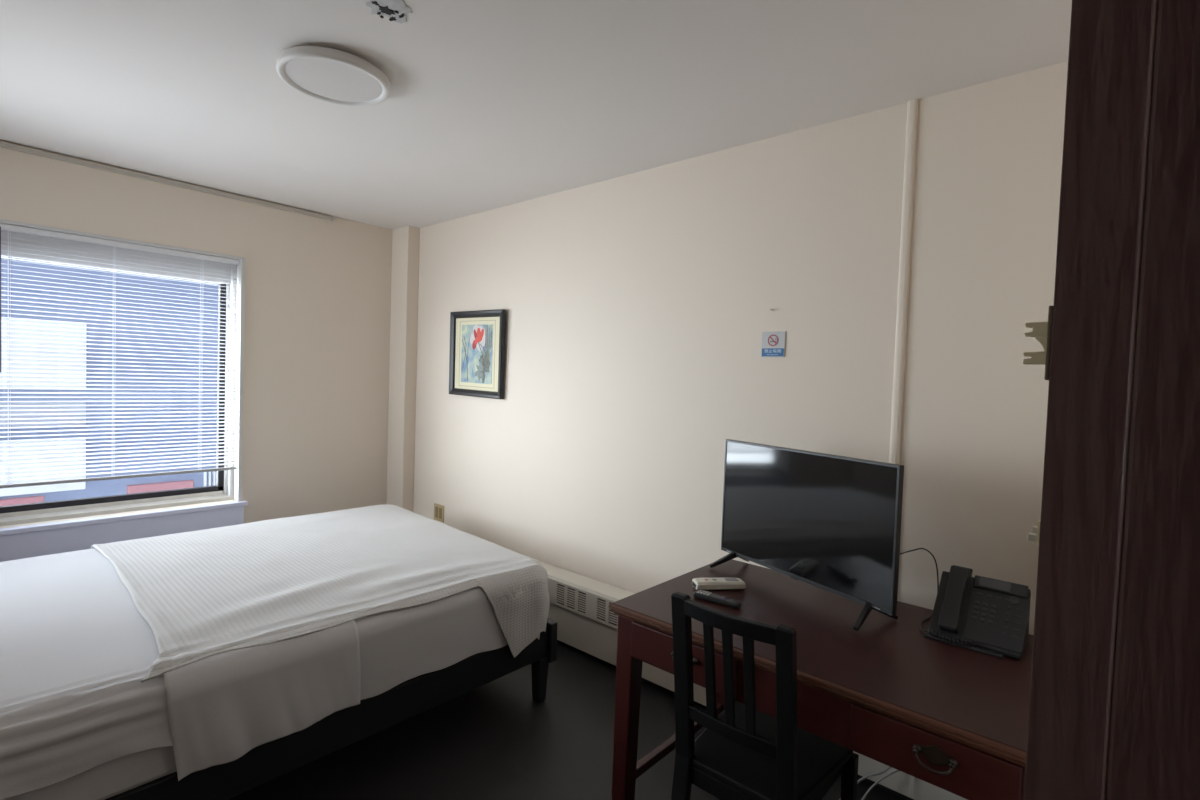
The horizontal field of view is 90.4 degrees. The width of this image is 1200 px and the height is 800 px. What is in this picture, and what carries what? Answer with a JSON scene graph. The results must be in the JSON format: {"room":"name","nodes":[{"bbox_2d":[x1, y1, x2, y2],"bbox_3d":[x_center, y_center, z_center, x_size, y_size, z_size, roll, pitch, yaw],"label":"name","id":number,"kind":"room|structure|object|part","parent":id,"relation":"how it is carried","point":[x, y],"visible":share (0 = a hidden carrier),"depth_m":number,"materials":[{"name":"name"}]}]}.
{"room":"hotel room","nodes":[
{"label":"hotel room","id":0,"kind":"room"},
{"bbox_2d":[0,140,391,528],"bbox_3d":[-2.538,0.051,3.438,0.220,2.586,2.900,4,3,41],"label":"wall","id":1,"kind":"structure","parent":0,"point":[317,316],"depth_m":3.84,"materials":[{"name":"paint"}]},
{"bbox_2d":[0,219,247,561],"bbox_3d":[-2.662,-0.015,3.243,0.245,1.711,1.293,4,3,41],"label":"window","id":2,"kind":"structure","parent":1,"relation":"in","point":[28,541],"depth_m":3.33,"materials":[{"name":"white paint"}]},
{"bbox_3d":[-2.714,-0.087,3.282,0.040,1.310,1.134,4,3,41],"label":"sash","id":3,"kind":"part","parent":2,"relation":"part of","materials":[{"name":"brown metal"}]},
{"bbox_3d":[-2.689,0.609,3.270,0.230,0.082,1.235,4,3,41],"label":"sill","id":4,"kind":"part","parent":2,"relation":"part of","materials":[{"name":"paint"}]},
{"bbox_2d":[0,223,238,488],"bbox_3d":[-2.615,-0.209,3.204,0.049,1.280,1.188,4,3,41],"label":"blind","id":5,"kind":"object","parent":2,"relation":"attached to","point":[7,227],"visible":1,"depth_m":3.20,"materials":[{"name":"white plastic"}]},
{"bbox_3d":[-2.886,-0.206,2.911,0.031,1.240,0.008,4,3,41],"label":"ladder cord","id":6,"kind":"part","parent":5,"relation":"part of","materials":[{"name":"white fabric"}]},
{"bbox_3d":[-2.620,-0.207,3.212,0.031,1.240,0.008,4,3,41],"label":"ladder cord","id":7,"kind":"part","parent":5,"relation":"part of","materials":[{"name":"white fabric"}]},
{"bbox_3d":[-2.644,0.421,3.232,0.026,0.016,1.188,4,3,41],"label":"rail","id":8,"kind":"part","parent":5,"relation":"part of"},
{"bbox_3d":[-2.600,-0.836,3.188,0.028,0.026,1.188,4,3,41],"label":"head rail","id":9,"kind":"part","parent":5,"relation":"part of","materials":[{"name":"white metal"}]},
{"bbox_3d":[-2.353,-0.208,3.515,0.031,1.240,0.008,4,3,41],"label":"ladder cord","id":10,"kind":"part","parent":5,"relation":"part of","materials":[{"name":"white fabric"}]},
{"bbox_3d":[-2.617,0.735,3.206,0.055,0.220,1.293,4,3,41],"label":"sill","id":11,"kind":"part","parent":2,"relation":"part of","materials":[{"name":"white paint"}]},
{"bbox_2d":[0,141,334,221],"bbox_3d":[-2.575,-1.212,3.119,0.024,0.028,2.380,4,3,41],"label":"trim","id":12,"kind":"structure","parent":1,"relation":"attached to","point":[6,145],"depth_m":3.26,"materials":[{"name":"beige paint"}]},
{"bbox_2d":[0,0,1071,229],"bbox_3d":[-0.371,-1.163,1.522,5.880,0.120,3.140,4,3,41],"label":"ceiling","id":13,"kind":"structure","parent":0,"point":[490,104],"depth_m":2.09,"materials":[{"name":"paint"}]},
{"bbox_2d":[276,46,389,106],"bbox_3d":[-0.917,-1.118,2.064,0.360,0.046,0.360,4,3,41],"label":"ceiling light","id":14,"kind":"object","parent":13,"relation":"attached to","point":[330,75],"visible":1,"depth_m":2.03,"materials":[{"name":"white plastic"}]},
{"bbox_2d":[285,58,381,101],"bbox_3d":[-0.917,-1.108,2.064,0.309,0.009,0.309,4,3,41],"label":"diffuser","id":15,"kind":"object","parent":14,"relation":"attached to","point":[323,79],"depth_m":2.06,"materials":[{"name":"white plastic"}]},
{"bbox_2d":[366,0,412,23],"bbox_3d":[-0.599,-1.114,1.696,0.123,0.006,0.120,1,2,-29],"label":"smoke detector","id":16,"kind":"object","parent":13,"relation":"attached to","point":[396,10],"visible":1,"depth_m":1.70,"materials":[{"name":"paint"}]},
{"bbox_2d":[228,642,906,799],"bbox_3d":[-0.378,1.435,1.539,5.660,0.100,3.140,4,3,41],"label":"floor","id":17,"kind":"structure","parent":0,"point":[490,741],"depth_m":2.29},
{"bbox_2d":[105,618,557,799],"bbox_3d":[-1.441,1.139,2.518,1.645,0.352,2.143,4,3,41],"label":"bed","id":18,"kind":"object","parent":17,"relation":"on","point":[263,763],"visible":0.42,"depth_m":2.00,"materials":[{"name":"black wood"}]},
{"bbox_2d":[4,675,419,799],"bbox_3d":[-1.444,0.851,2.501,1.603,0.256,2.105,4,3,41],"label":"mattress","id":19,"kind":"object","parent":18,"relation":"on","point":[112,778],"visible":0.02,"depth_m":1.52,"materials":[{"name":"white fabric"}]},
{"bbox_2d":[0,548,539,799],"bbox_3d":[-1.425,0.867,2.515,1.642,0.368,2.083,4,3,41],"label":"fitted sheet","id":20,"kind":"object","parent":19,"relation":"on","point":[77,651],"visible":0.36,"depth_m":1.75,"materials":[{"name":"white fabric"}]},
{"bbox_2d":[163,620,359,780],"bbox_3d":[-0.993,0.878,1.800,0.090,0.290,0.532,4,3,41],"label":"sheet","id":21,"kind":"object","parent":20,"relation":"on","point":[223,706],"visible":1,"depth_m":1.75,"materials":[{"name":"white fabric"}]},
{"bbox_2d":[91,504,549,681],"bbox_3d":[-1.249,0.852,2.712,1.672,0.380,1.586,4,3,41],"label":"blanket","id":22,"kind":"object","parent":20,"relation":"on","point":[201,594],"visible":0.99,"depth_m":2.42,"materials":[{"name":"white fabric"}]},
{"bbox_3d":[-0.271,1.250,2.676,0.060,0.200,0.060,4,3,41],"label":"leg","id":23,"kind":"part","parent":18,"relation":"part of","materials":[{"name":"black wood"}]},
{"bbox_3d":[-0.783,1.048,3.258,0.042,0.177,1.652,0,3,-44],"label":"foot rail","id":24,"kind":"part","parent":18,"relation":"part of","materials":[{"name":"black wood"}]},
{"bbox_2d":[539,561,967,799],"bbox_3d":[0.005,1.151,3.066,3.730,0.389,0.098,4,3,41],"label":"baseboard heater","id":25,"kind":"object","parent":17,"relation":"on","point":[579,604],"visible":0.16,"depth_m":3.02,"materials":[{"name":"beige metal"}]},
{"bbox_2d":[547,578,617,629],"bbox_3d":[-0.014,1.056,3.037,3.730,0.136,0.030,4,3,41],"label":"grille","id":26,"kind":"object","parent":25,"relation":"attached to","point":[580,599],"depth_m":3.09,"materials":[{"name":"beige metal"}]},
{"bbox_2d":[671,591,858,799],"bbox_3d":[0.437,0.960,1.621,0.379,0.900,0.461,4,3,41],"label":"dining chair","id":27,"kind":"object","parent":17,"relation":"on","point":[744,752],"visible":0.97,"depth_m":1.52,"materials":[{"name":"black wood"}]},
{"bbox_3d":[0.212,0.954,1.586,0.045,0.900,0.079,4,3,41],"label":"leg","id":28,"kind":"part","parent":27,"relation":"part of","materials":[{"name":"black wood"}]},
{"bbox_3d":[0.334,1.002,1.513,0.280,0.047,0.015,4,3,41],"label":"seat rail","id":29,"kind":"part","parent":27,"relation":"part of","materials":[{"name":"black wood"}]},
{"bbox_3d":[0.312,0.539,1.452,0.286,0.041,0.044,4,3,41],"label":"rail","id":30,"kind":"part","parent":27,"relation":"part of","materials":[{"name":"black wood"}]},
{"bbox_3d":[0.329,0.827,1.492,0.286,0.038,0.033,4,3,41],"label":"rail","id":31,"kind":"part","parent":27,"relation":"part of","materials":[{"name":"black wood"}]},
{"bbox_3d":[0.458,0.968,1.651,0.369,0.020,0.387,4,3,41],"label":"seat","id":32,"kind":"part","parent":27,"relation":"part of","materials":[{"name":"black wood"}]},
{"bbox_3d":[0.426,0.968,1.397,0.041,0.900,0.079,4,3,41],"label":"leg","id":33,"kind":"part","parent":27,"relation":"part of","materials":[{"name":"black wood"}]},
{"bbox_3d":[0.564,1.009,1.540,0.018,0.047,0.330,4,3,41],"label":"seat rail","id":34,"kind":"part","parent":27,"relation":"part of","materials":[{"name":"black wood"}]},
{"bbox_3d":[0.692,1.202,1.669,0.036,0.432,0.047,4,3,41],"label":"leg","id":35,"kind":"part","parent":27,"relation":"part of","materials":[{"name":"black wood"}]},
{"bbox_2d":[609,559,1033,799],"bbox_3d":[0.654,1.033,1.759,1.093,0.760,0.713,4,3,41],"label":"writing desk","id":36,"kind":"object","parent":17,"relation":"on","point":[948,717],"visible":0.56,"depth_m":1.51,"materials":[{"name":"brown wood"}]},
{"bbox_3d":[0.086,1.027,1.863,0.062,0.726,0.062,4,3,41],"label":"leg","id":37,"kind":"part","parent":36,"relation":"part of","materials":[{"name":"brown wood"}]},
{"bbox_3d":[0.229,0.731,1.692,0.350,0.105,0.012,4,3,41],"label":"drawer","id":38,"kind":"part","parent":36,"relation":"part of","materials":[{"name":"brown wood"}]},
{"bbox_3d":[0.233,0.732,1.666,0.086,0.039,0.019,4,3,41],"label":"pull handle","id":39,"kind":"part","parent":36,"relation":"part of","materials":[{"name":"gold metal"}]},
{"bbox_2d":[693,590,741,607],"bbox_3d":[0.370,0.627,1.882,0.154,0.017,0.040,3,2,37],"label":"remote control","id":40,"kind":"object","parent":36,"relation":"on","point":[701,594],"visible":1,"depth_m":1.87,"materials":[{"name":"black plastic"}]},
{"bbox_2d":[692,578,745,589],"bbox_3d":[0.402,0.618,2.009,0.176,0.026,0.062,2,2,-8],"label":"remote control","id":41,"kind":"object","parent":36,"relation":"on","point":[698,583],"visible":1,"depth_m":1.99,"materials":[{"name":"beige plastic"}]},
{"bbox_3d":[0.489,1.025,2.321,0.062,0.726,0.062,4,3,41],"label":"leg","id":42,"kind":"part","parent":36,"relation":"part of","materials":[{"name":"brown wood"}]},
{"bbox_2d":[709,439,903,630],"bbox_3d":[0.657,0.404,1.993,0.196,0.472,0.714,1,2,-31],"label":"television","id":43,"kind":"object","parent":36,"relation":"on","point":[828,522],"visible":1,"depth_m":1.91,"materials":[{"name":"black plastic"}]},
{"bbox_3d":[0.669,0.671,1.749,1.093,0.032,0.705,4,3,41],"label":"edge moulding","id":44,"kind":"part","parent":36,"relation":"part of","materials":[{"name":"brown wood"}]},
{"bbox_2d":[900,548,938,631],"bbox_3d":[0.967,0.562,1.809,0.118,0.196,0.235,4,3,41],"label":"phone cord","id":45,"kind":"object","parent":36,"relation":"on","point":[930,616],"visible":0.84,"depth_m":1.85,"materials":[{"name":"black plastic"}]},
{"bbox_3d":[0.708,0.752,1.260,0.084,0.042,0.002,4,3,41],"label":"pull plate","id":46,"kind":"part","parent":36,"relation":"part of","materials":[{"name":"brown metal"}]},
{"bbox_3d":[0.702,0.762,1.253,0.086,0.039,0.019,4,3,41],"label":"pull handle","id":47,"kind":"part","parent":36,"relation":"part of","materials":[{"name":"grey metal"}]},
{"bbox_3d":[0.703,0.761,1.274,0.325,0.105,0.012,4,3,41],"label":"drawer","id":48,"kind":"part","parent":36,"relation":"part of","materials":[{"name":"brown wood"}]},
{"bbox_2d":[924,565,1030,659],"bbox_3d":[1.053,0.580,1.661,0.224,0.180,0.199,4,3,41],"label":"desk telephone","id":49,"kind":"object","parent":36,"relation":"on","point":[989,616],"visible":1,"depth_m":1.64,"materials":[{"name":"grey plastic"}]},
{"bbox_3d":[0.966,0.654,1.628,0.113,0.015,0.035,4,3,41],"label":"coiled cord","id":50,"kind":"part","parent":49,"relation":"part of","materials":[{"name":"black plastic"}]},
{"bbox_3d":[1.087,0.588,1.633,0.135,0.138,0.138,4,3,41],"label":"key panel","id":51,"kind":"part","parent":49,"relation":"part of","materials":[{"name":"grey plastic"}]},
{"bbox_3d":[0.832,1.075,1.206,0.062,0.726,0.062,4,3,41],"label":"leg","id":52,"kind":"part","parent":36,"relation":"part of","materials":[{"name":"brown wood"}]},
{"bbox_2d":[839,766,890,799],"bbox_3d":[0.837,1.335,1.992,0.419,0.154,0.115,0,3,-40],"label":"power cable","id":53,"kind":"object","parent":17,"relation":"on","point":[888,767],"visible":0.63,"depth_m":2.08,"materials":[{"name":"grey plastic"}]},
{"bbox_2d":[861,770,898,799],"bbox_3d":[0.878,1.337,1.959,0.408,0.153,0.097,0,3,-41],"label":"power cable","id":54,"kind":"object","parent":17,"relation":"on","point":[895,771],"visible":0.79,"depth_m":2.04,"materials":[{"name":"grey plastic"}]},
{"bbox_2d":[413,61,1067,634],"bbox_3d":[0.581,0.184,2.701,5.880,2.586,0.120,4,3,41],"label":"wall","id":55,"kind":"structure","parent":0,"point":[638,305],"depth_m":2.54,"materials":[{"name":"paint"}]},
{"bbox_2d":[386,226,419,511],"bbox_3d":[-1.443,0.007,4.344,0.220,2.486,0.092,4,3,41],"label":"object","id":56,"kind":"structure","parent":55,"relation":"attached to","point":[405,240],"depth_m":4.28,"materials":[{"name":"paint"}]},
{"bbox_2d":[434,503,443,521],"bbox_3d":[-1.112,0.778,4.111,0.118,0.115,0.009,4,3,41],"label":"wall outlet","id":57,"kind":"object","parent":55,"relation":"attached to","point":[438,509],"visible":1,"depth_m":4.11,"materials":[{"name":"beige plastic"}]},
{"bbox_2d":[435,506,437,517],"bbox_3d":[-1.132,0.776,4.125,0.032,0.075,0.004,4,3,41],"label":"socket","id":58,"kind":"object","parent":57,"relation":"attached to","point":[436,507],"depth_m":4.12,"materials":[{"name":"beige plastic"}]},
{"bbox_2d":[439,508,441,518],"bbox_3d":[-1.096,0.779,4.094,0.032,0.075,0.004,4,3,41],"label":"socket","id":59,"kind":"object","parent":57,"relation":"attached to","point":[440,509],"depth_m":4.09,"materials":[{"name":"beige plastic"}]},
{"bbox_2d":[449,309,505,398],"bbox_3d":[-0.792,-0.294,3.796,0.545,0.545,0.027,5,5,41],"label":"framed picture","id":60,"kind":"object","parent":55,"relation":"attached to","point":[477,338],"visible":1,"depth_m":3.79,"materials":[{"name":"multicoloured paper"}]},
{"bbox_2d":[461,324,492,383],"bbox_3d":[-0.787,-0.294,3.801,0.320,0.372,0.001,5,4,41],"label":"artwork","id":61,"kind":"object","parent":60,"relation":"attached to","point":[476,339],"depth_m":3.80},
{"bbox_2d":[761,331,785,356],"bbox_3d":[0.724,-0.232,2.490,0.103,0.106,0.006,4,3,41],"label":"no smoking sign","id":62,"kind":"object","parent":55,"relation":"attached to","point":[773,343],"visible":1,"depth_m":2.49,"materials":[{"name":"white plastic"}]},
{"bbox_2d":[889,99,917,464],"bbox_3d":[1.083,-0.026,2.168,0.034,2.096,0.014,4,3,41],"label":"trim","id":63,"kind":"structure","parent":55,"relation":"attached to","point":[912,108],"depth_m":2.15,"materials":[{"name":"paint"}]},
{"bbox_2d":[1115,9,1151,562],"bbox_3d":[0.599,0.205,0.672,0.120,2.486,2.900,4,3,41],"label":"wall","id":64,"kind":"structure","parent":0,"point":[1151,9],"depth_m":0.65,"materials":[{"name":"paint"}]},
{"bbox_2d":[1024,0,1199,799],"bbox_3d":[0.262,0.361,0.250,0.223,2.180,1.120,4,3,41],"label":"wardrobe","id":65,"kind":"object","parent":64,"relation":"in","point":[1114,704],"depth_m":0.60,"materials":[{"name":"brown paint"}]},
{"bbox_2d":[1027,519,1040,545],"bbox_3d":[0.480,0.145,0.658,0.011,0.026,0.019,4,3,41],"label":"latch strike","id":66,"kind":"object","parent":65,"relation":"attached to","point":[1032,536],"visible":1,"depth_m":0.65,"materials":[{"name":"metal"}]},
{"bbox_3d":[0.483,0.145,0.655,0.002,0.026,0.019,4,3,41],"label":"plate","id":67,"kind":"part","parent":66,"relation":"part of","materials":[{"name":"gold metal"}]},
{"bbox_2d":[1023,305,1052,379],"bbox_3d":[0.486,-0.062,0.660,0.024,0.080,0.032,4,3,41],"label":"lock strike","id":68,"kind":"object","parent":65,"relation":"attached to","point":[1042,330],"visible":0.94,"depth_m":0.65,"materials":[{"name":"brown metal"}]},
{"bbox_3d":[0.493,-0.062,0.653,0.004,0.080,0.032,4,3,41],"label":"plate","id":69,"kind":"part","parent":68,"relation":"part of","materials":[{"name":"brown metal"}]},
{"label":"outside","id":70,"kind":"structure","parent":0,"visible":0},
{"bbox_3d":[-4.131,13.203,6.365,4.690,0.200,20.000,4,3,41],"label":"ground","id":71,"kind":"structure","parent":70,"visible":0},
{"bbox_2d":[0,258,217,505],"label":"window","id":72,"kind":"structure","parent":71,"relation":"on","point":[77,490],"depth_m":6.99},
{"bbox_3d":[-6.280,0.169,6.492,0.070,0.280,1.030,4,3,41],"label":"white panel","id":73,"kind":"part","parent":72,"relation":"part of","materials":[{"name":"white"}]},
{"bbox_3d":[-6.292,0.739,6.505,0.090,0.580,1.030,4,3,41],"label":"white panel","id":74,"kind":"part","parent":72,"relation":"part of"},
{"bbox_3d":[-6.250,-0.495,6.462,0.090,0.750,1.030,4,3,41],"label":"white panel","id":75,"kind":"part","parent":72,"relation":"part of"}
]}

